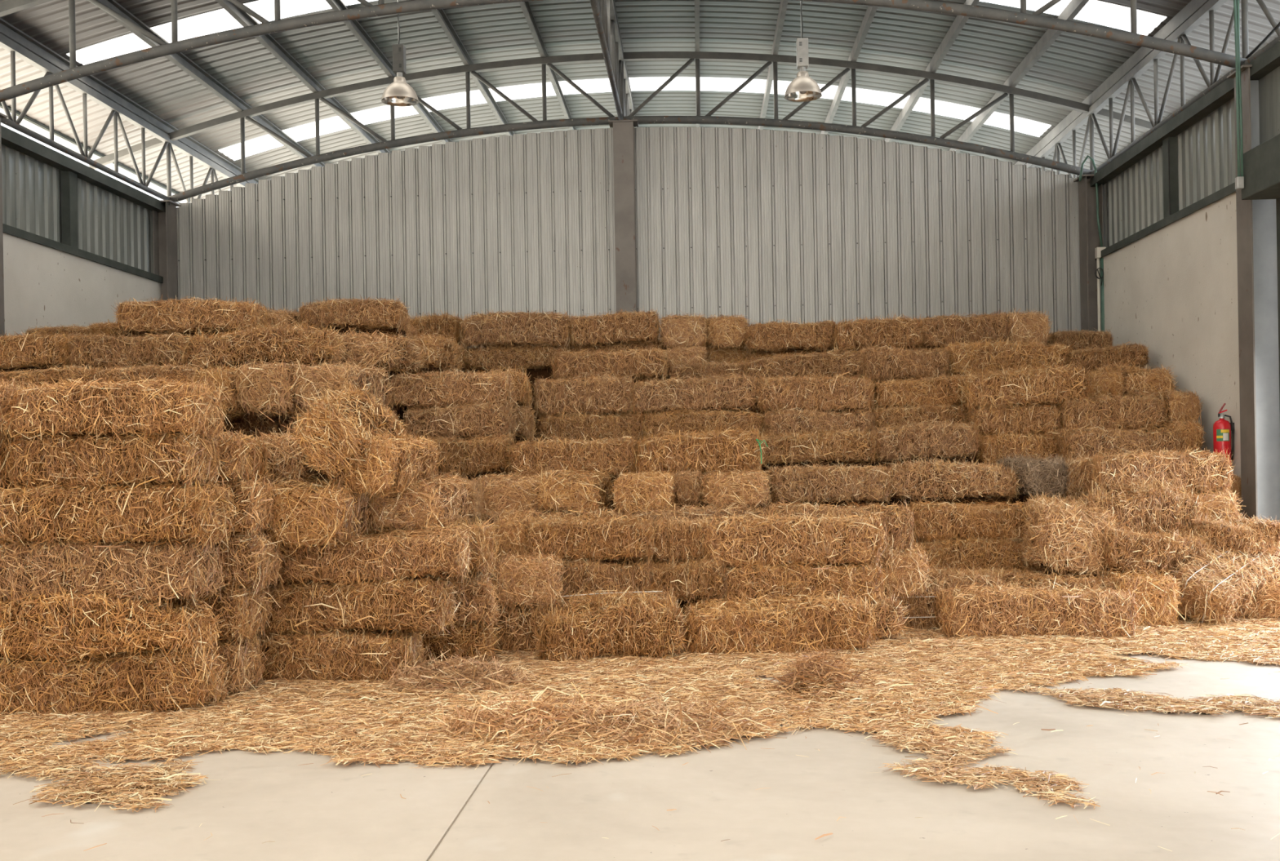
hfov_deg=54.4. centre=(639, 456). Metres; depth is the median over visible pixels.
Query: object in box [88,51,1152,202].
roof truss
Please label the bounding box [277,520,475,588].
bale
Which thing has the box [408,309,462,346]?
bale
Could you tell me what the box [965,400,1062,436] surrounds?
bale
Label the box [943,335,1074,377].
bale
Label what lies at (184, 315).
bale
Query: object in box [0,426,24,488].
bale
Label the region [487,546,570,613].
bale
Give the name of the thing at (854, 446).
bale
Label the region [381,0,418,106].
lamp
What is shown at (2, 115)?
steel column
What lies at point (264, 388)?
bale
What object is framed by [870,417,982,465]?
bale
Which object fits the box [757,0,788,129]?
purlin
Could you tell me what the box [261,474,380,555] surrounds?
bale
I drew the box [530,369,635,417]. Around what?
bale
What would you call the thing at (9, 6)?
roof truss
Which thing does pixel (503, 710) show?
heap
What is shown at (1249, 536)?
bale
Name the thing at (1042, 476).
bale
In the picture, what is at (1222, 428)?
fire extinguisher
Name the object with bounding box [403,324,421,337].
bale
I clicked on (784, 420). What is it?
bale
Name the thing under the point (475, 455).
bale
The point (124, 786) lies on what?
straw patch
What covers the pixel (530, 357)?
bale
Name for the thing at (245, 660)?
bale
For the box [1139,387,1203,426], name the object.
bale
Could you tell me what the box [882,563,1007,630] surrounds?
bale
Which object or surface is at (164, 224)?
steel column
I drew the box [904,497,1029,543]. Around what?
bale
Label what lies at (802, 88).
lamp
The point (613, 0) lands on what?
purlin
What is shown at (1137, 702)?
straw
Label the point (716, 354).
bale
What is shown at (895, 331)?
bale
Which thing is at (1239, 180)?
conduit
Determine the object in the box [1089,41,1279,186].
steel beam
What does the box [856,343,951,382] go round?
bale
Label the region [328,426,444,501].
bale
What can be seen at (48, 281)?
wall
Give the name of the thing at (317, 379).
bale
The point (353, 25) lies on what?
purlin
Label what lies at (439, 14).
purlin
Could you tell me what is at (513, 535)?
bale
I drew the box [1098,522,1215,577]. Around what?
bale
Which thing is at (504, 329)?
bale
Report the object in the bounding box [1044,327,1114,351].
bale
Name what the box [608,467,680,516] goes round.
bale
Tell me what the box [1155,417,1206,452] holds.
bale
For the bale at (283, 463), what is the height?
0.596 m
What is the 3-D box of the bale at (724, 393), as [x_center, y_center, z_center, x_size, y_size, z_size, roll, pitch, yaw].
[0.609,-0.703,14.131,1.594,0.604,0.712,-1,0,2]
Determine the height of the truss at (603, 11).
0.931 m
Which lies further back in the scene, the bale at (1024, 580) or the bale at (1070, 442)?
the bale at (1070, 442)
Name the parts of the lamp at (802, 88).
lamp shade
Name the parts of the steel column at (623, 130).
cap plate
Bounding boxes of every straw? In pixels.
[0,328,1187,657]
[0,613,1279,769]
[996,684,1279,718]
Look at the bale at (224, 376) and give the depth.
9.95 m
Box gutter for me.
[0,106,186,203]
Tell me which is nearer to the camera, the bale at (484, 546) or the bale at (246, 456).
the bale at (246, 456)
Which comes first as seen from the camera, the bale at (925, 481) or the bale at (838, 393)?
the bale at (925, 481)
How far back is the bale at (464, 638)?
9.05 m
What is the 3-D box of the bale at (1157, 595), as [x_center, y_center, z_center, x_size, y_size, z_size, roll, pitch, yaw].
[4.249,1.199,10.874,0.642,0.663,1.460,-1,0,3]
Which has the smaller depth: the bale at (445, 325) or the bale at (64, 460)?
the bale at (64, 460)
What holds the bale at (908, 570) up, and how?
on the bale at (923, 613)
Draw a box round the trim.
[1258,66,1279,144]
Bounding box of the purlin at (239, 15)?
[215,0,390,153]
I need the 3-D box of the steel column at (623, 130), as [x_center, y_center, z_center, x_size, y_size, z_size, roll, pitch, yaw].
[-0.173,-1.552,17.047,0.395,6.110,0.300,-1,0,3]
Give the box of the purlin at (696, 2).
[694,0,699,127]
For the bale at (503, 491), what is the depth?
10.82 m
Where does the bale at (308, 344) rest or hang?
on the straw at (533, 373)
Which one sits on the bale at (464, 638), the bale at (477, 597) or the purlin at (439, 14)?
the bale at (477, 597)
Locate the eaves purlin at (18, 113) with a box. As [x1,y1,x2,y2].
[0,102,190,200]
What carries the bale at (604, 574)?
on the bale at (521, 624)
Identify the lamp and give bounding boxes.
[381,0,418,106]
[784,0,822,102]
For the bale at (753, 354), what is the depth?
15.65 m
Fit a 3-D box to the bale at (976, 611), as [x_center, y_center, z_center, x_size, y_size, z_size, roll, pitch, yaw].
[3.199,1.258,10.024,1.671,0.596,0.680,-1,0,5]
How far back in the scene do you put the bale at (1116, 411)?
13.18 m
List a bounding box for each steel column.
[0,112,7,337]
[152,199,181,301]
[608,118,638,314]
[1073,173,1103,332]
[1226,64,1279,524]
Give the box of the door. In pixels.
[1241,133,1279,403]
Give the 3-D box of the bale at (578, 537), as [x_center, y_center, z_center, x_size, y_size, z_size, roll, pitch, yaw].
[-0.400,0.661,9.962,1.143,0.456,0.685,-1,0,0]
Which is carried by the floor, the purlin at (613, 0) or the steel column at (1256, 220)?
the steel column at (1256, 220)
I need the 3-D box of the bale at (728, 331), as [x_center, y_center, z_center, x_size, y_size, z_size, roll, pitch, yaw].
[1.089,-1.586,16.145,0.736,0.535,1.117,-1,0,2]
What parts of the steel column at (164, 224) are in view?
cap plate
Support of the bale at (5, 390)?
on the bale at (4, 448)
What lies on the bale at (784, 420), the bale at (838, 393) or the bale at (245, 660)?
the bale at (838, 393)
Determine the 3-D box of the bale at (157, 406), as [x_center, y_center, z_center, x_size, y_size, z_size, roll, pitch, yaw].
[-3.165,-0.280,7.540,1.275,0.468,0.689,-1,0,4]
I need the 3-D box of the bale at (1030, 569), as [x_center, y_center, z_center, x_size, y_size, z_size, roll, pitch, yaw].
[4.150,1.179,11.345,1.514,0.522,0.750,-1,0,2]
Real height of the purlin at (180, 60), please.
0.164 m
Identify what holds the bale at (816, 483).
on the straw at (533, 373)
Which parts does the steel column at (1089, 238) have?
cap plate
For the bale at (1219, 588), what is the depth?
10.43 m
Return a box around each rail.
[0,124,165,212]
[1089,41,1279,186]
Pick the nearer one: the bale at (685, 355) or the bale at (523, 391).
the bale at (523, 391)
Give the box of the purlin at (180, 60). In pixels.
[97,0,324,166]
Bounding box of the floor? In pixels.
[0,644,1279,860]
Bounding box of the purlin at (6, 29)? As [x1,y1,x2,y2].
[0,17,258,183]
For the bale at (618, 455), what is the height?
0.476 m
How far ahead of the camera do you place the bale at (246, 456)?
7.97 m
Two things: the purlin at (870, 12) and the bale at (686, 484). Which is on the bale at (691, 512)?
the bale at (686, 484)
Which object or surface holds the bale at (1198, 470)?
on the bale
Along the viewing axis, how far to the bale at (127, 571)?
7.38 m
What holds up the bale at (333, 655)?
on the floor
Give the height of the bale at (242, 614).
0.534 m
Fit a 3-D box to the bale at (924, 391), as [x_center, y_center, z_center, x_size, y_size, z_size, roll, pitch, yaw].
[3.156,-0.724,14.118,1.167,0.467,0.668,-1,0,6]
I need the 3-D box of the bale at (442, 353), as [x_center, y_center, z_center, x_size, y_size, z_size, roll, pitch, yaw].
[-2.374,-1.130,13.952,0.711,0.534,1.450,-1,0,6]
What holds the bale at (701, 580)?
on the bale at (888, 615)
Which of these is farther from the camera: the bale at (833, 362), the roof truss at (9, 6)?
the bale at (833, 362)
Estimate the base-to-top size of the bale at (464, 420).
0.519 m
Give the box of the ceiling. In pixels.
[0,0,1279,199]
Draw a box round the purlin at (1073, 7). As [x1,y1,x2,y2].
[948,0,1088,153]
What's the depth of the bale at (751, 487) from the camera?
10.79 m
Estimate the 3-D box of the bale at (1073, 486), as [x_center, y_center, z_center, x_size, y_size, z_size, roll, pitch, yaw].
[4.345,0.219,12.817,0.603,0.573,1.516,-1,0,3]
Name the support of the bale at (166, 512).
on the bale at (127, 571)
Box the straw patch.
[0,755,208,813]
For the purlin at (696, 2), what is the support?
attached to the ceiling
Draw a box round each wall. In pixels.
[1,143,163,336]
[176,126,1080,379]
[1095,97,1241,518]
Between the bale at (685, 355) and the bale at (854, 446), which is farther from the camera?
the bale at (685, 355)
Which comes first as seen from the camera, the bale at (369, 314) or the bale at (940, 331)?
the bale at (369, 314)
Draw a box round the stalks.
[29,671,1279,851]
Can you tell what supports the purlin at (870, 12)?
attached to the ceiling
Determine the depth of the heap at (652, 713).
6.62 m
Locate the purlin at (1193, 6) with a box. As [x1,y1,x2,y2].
[1014,0,1208,164]
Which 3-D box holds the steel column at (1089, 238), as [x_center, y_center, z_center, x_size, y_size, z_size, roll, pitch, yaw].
[6.090,-1.196,16.706,0.340,5.180,0.360,-1,0,3]
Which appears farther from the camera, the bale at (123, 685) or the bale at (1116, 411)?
the bale at (1116, 411)
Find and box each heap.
[375,644,544,696]
[426,682,628,748]
[546,685,770,754]
[766,642,880,692]
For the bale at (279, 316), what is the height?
0.455 m
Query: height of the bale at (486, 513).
0.547 m
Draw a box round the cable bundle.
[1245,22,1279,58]
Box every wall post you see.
[60,170,78,248]
[1162,136,1178,217]
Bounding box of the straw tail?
[864,731,1100,809]
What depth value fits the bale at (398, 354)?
12.20 m
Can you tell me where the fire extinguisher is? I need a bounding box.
[1213,403,1234,467]
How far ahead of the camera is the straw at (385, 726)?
7.52 m
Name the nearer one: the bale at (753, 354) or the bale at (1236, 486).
the bale at (1236, 486)
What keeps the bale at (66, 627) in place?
on the bale at (123, 685)
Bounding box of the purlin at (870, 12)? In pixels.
[820,5,877,134]
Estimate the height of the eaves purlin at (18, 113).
0.035 m
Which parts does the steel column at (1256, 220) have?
cap plate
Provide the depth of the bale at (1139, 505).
11.01 m
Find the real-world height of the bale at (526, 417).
0.520 m
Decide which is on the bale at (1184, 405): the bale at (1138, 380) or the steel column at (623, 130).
the bale at (1138, 380)
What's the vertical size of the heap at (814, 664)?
0.312 m
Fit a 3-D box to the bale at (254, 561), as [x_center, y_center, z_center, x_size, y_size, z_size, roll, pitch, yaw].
[-3.007,0.654,8.131,1.350,0.522,0.669,-1,0,5]
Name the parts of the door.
guide rail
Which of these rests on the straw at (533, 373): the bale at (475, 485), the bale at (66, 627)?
the bale at (475, 485)
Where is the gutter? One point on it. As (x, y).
(24, 122)
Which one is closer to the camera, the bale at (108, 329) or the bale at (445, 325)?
the bale at (108, 329)
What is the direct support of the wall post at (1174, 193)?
attached to the wall at (1171, 282)
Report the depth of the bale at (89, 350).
11.76 m
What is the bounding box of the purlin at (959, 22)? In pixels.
[884,0,979,142]
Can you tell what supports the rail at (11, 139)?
attached to the wall at (48, 281)
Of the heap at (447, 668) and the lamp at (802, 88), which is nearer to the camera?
the heap at (447, 668)
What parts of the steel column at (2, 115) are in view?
cap plate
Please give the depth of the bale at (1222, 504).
11.27 m
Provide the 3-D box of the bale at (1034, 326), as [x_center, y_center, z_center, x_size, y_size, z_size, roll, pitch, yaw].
[4.790,-1.579,15.665,0.635,0.598,1.103,-1,0,6]
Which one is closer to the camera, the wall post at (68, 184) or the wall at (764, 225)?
the wall post at (68, 184)
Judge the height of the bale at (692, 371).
0.397 m
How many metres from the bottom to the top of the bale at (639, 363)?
0.502 m
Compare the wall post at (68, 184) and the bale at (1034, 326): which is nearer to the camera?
the wall post at (68, 184)
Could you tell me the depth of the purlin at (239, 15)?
16.30 m
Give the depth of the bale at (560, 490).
10.66 m
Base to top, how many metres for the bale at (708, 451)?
0.572 m
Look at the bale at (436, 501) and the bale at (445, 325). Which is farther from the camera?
the bale at (445, 325)
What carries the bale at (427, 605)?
on the bale at (333, 655)
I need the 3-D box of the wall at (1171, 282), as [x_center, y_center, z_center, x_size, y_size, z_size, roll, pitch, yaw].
[5.633,-1.159,3.803,0.235,5.120,26.140,-1,0,3]
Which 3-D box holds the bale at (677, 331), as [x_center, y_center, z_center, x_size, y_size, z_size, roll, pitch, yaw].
[0.574,-1.560,15.977,0.792,0.616,1.080,-1,0,4]
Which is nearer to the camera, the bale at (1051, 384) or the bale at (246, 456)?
the bale at (246, 456)
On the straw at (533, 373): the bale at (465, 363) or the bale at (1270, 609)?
the bale at (465, 363)
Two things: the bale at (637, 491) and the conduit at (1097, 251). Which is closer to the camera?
the bale at (637, 491)
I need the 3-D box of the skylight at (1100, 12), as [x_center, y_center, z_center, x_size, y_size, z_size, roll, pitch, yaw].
[-0.394,-5.267,14.521,12.640,0.922,0.640,-1,0,3]
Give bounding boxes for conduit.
[1078,155,1106,332]
[1233,0,1244,189]
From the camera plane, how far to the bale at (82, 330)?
13.32 m
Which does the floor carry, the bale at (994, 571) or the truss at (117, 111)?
the bale at (994, 571)
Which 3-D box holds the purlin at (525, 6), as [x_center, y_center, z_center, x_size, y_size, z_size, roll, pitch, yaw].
[-1.858,-5.580,6.342,0.060,0.153,31.300,-1,0,3]
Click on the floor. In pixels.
(315, 811)
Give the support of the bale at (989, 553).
on the bale at (994, 571)
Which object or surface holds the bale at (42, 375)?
on the straw at (533, 373)
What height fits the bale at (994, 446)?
0.470 m
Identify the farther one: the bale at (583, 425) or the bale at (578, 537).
the bale at (583, 425)
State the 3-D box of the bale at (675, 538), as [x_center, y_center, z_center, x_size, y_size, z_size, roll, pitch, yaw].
[0.422,0.683,10.193,0.711,0.467,0.672,-1,0,2]
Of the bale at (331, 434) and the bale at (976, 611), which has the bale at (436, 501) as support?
the bale at (331, 434)
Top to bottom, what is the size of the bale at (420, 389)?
0.536 m
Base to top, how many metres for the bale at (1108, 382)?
0.480 m
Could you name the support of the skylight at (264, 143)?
attached to the ceiling
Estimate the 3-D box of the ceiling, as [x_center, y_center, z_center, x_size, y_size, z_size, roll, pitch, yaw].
[-0.776,-5.063,6.516,15.000,1.305,30.950,-1,0,3]
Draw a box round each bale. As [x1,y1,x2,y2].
[0,328,83,371]
[0,363,93,389]
[0,377,31,444]
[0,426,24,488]
[0,475,247,552]
[0,537,231,609]
[0,579,230,670]
[0,644,235,715]
[1,428,227,491]
[2,369,233,444]
[24,323,93,337]
[64,329,191,369]
[84,360,206,385]
[85,319,132,337]
[111,294,274,335]
[141,581,279,646]
[176,318,351,368]
[186,360,262,424]
[199,529,286,599]
[201,631,272,695]
[202,424,274,484]
[204,471,290,540]
[213,413,299,439]
[231,351,312,423]
[249,626,431,681]
[251,421,337,485]
[258,573,463,643]
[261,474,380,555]
[265,304,300,328]
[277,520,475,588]
[280,378,415,487]
[289,358,399,410]
[296,295,413,334]
[297,403,399,423]
[325,327,426,376]
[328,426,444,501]
[365,467,485,534]
[366,568,508,630]
[368,515,505,581]
[387,367,519,413]
[392,614,506,663]
[399,398,521,439]
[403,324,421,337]
[406,331,464,373]
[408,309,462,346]
[420,365,534,410]
[423,431,515,478]
[436,471,485,524]
[457,308,575,351]
[460,346,470,371]
[463,343,574,373]
[466,505,624,526]
[471,471,542,513]
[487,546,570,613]
[492,507,536,570]
[493,582,679,653]
[505,433,638,479]
[511,404,539,442]
[518,511,658,565]
[528,466,617,514]
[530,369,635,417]
[530,583,691,664]
[534,409,645,442]
[550,346,671,381]
[560,555,653,597]
[566,307,662,350]
[572,337,666,353]
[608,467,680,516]
[620,497,772,524]
[627,370,759,414]
[632,422,768,475]
[639,406,765,438]
[648,555,729,604]
[652,513,732,564]
[656,311,710,350]
[663,344,709,367]
[666,360,744,380]
[672,464,703,506]
[678,590,879,655]
[695,506,895,572]
[697,466,775,508]
[704,346,746,364]
[705,311,751,351]
[707,557,891,603]
[732,587,915,641]
[741,346,867,381]
[742,348,832,361]
[743,316,835,355]
[751,370,878,413]
[757,425,879,466]
[761,404,875,436]
[762,498,917,553]
[764,458,898,505]
[829,313,925,352]
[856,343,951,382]
[868,538,935,607]
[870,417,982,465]
[871,373,964,410]
[871,400,968,429]
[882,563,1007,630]
[884,454,1023,503]
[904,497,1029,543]
[914,534,1035,571]
[917,308,1011,350]
[928,563,1028,577]
[932,576,1144,638]
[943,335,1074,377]
[954,361,1095,411]
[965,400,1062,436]
[969,430,1058,466]
[989,451,1075,499]
[997,564,1121,591]
[1004,308,1053,344]
[1014,491,1124,579]
[1018,564,1168,578]
[1026,490,1084,504]
[1034,452,1089,498]
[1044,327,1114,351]
[1049,422,1186,461]
[1053,392,1168,431]
[1064,339,1151,372]
[1074,470,1206,535]
[1075,443,1235,493]
[1083,367,1125,397]
[1095,360,1179,397]
[1097,564,1186,627]
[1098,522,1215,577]
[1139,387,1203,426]
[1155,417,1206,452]
[1170,516,1279,626]
[1181,486,1243,522]
[1184,511,1279,556]
[1213,468,1241,503]
[1239,577,1279,621]
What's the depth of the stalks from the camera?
5.61 m
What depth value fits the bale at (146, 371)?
10.02 m
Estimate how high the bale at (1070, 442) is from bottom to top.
0.499 m
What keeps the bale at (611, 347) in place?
on the straw at (533, 373)
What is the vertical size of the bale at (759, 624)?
0.588 m
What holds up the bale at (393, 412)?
on the straw at (533, 373)
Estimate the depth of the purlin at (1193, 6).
15.59 m
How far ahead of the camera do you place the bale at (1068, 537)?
10.81 m
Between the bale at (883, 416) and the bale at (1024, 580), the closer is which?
the bale at (1024, 580)
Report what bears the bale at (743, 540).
on the bale at (762, 580)
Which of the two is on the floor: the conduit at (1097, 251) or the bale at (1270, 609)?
the bale at (1270, 609)
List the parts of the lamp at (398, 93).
lamp shade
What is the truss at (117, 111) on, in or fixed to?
on the steel column at (164, 224)
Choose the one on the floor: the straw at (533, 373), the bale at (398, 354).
the straw at (533, 373)
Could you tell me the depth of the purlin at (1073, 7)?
16.01 m
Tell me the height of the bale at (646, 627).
0.713 m
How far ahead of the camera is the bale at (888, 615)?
9.75 m
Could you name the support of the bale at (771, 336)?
on the bale at (753, 354)
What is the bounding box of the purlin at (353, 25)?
[325,0,452,144]
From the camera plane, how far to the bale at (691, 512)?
10.53 m
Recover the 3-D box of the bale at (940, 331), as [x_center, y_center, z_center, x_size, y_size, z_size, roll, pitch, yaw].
[4.014,-1.559,15.461,1.202,0.607,0.643,-2,0,2]
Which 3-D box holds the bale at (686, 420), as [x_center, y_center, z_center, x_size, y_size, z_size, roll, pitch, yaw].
[0.704,-0.349,14.033,1.496,0.484,0.689,-1,0,4]
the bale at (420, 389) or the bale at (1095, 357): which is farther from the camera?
the bale at (1095, 357)
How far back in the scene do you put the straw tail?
5.72 m
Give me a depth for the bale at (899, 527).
10.44 m
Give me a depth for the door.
11.50 m
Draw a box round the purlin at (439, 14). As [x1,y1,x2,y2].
[431,8,514,135]
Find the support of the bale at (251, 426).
on the straw at (533, 373)
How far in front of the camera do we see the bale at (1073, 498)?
11.93 m
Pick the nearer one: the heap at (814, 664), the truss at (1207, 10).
the heap at (814, 664)
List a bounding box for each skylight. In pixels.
[66,0,1167,65]
[218,76,1051,160]
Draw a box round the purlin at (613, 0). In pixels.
[613,0,638,127]
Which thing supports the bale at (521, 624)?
on the floor
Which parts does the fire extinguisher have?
label panel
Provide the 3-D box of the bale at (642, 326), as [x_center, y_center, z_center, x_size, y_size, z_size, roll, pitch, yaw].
[-0.328,-1.619,15.764,1.242,0.577,0.662,-1,0,2]
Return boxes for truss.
[0,0,1248,102]
[0,33,247,207]
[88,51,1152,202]
[590,0,637,128]
[1025,0,1279,177]
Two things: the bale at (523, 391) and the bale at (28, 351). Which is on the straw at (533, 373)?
the bale at (28, 351)
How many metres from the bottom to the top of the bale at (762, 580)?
0.502 m
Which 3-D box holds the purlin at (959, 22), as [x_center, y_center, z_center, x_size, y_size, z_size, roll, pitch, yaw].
[3.457,-5.289,6.087,0.060,0.161,31.300,-1,0,3]
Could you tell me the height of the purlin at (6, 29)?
0.167 m
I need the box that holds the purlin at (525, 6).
[519,1,576,129]

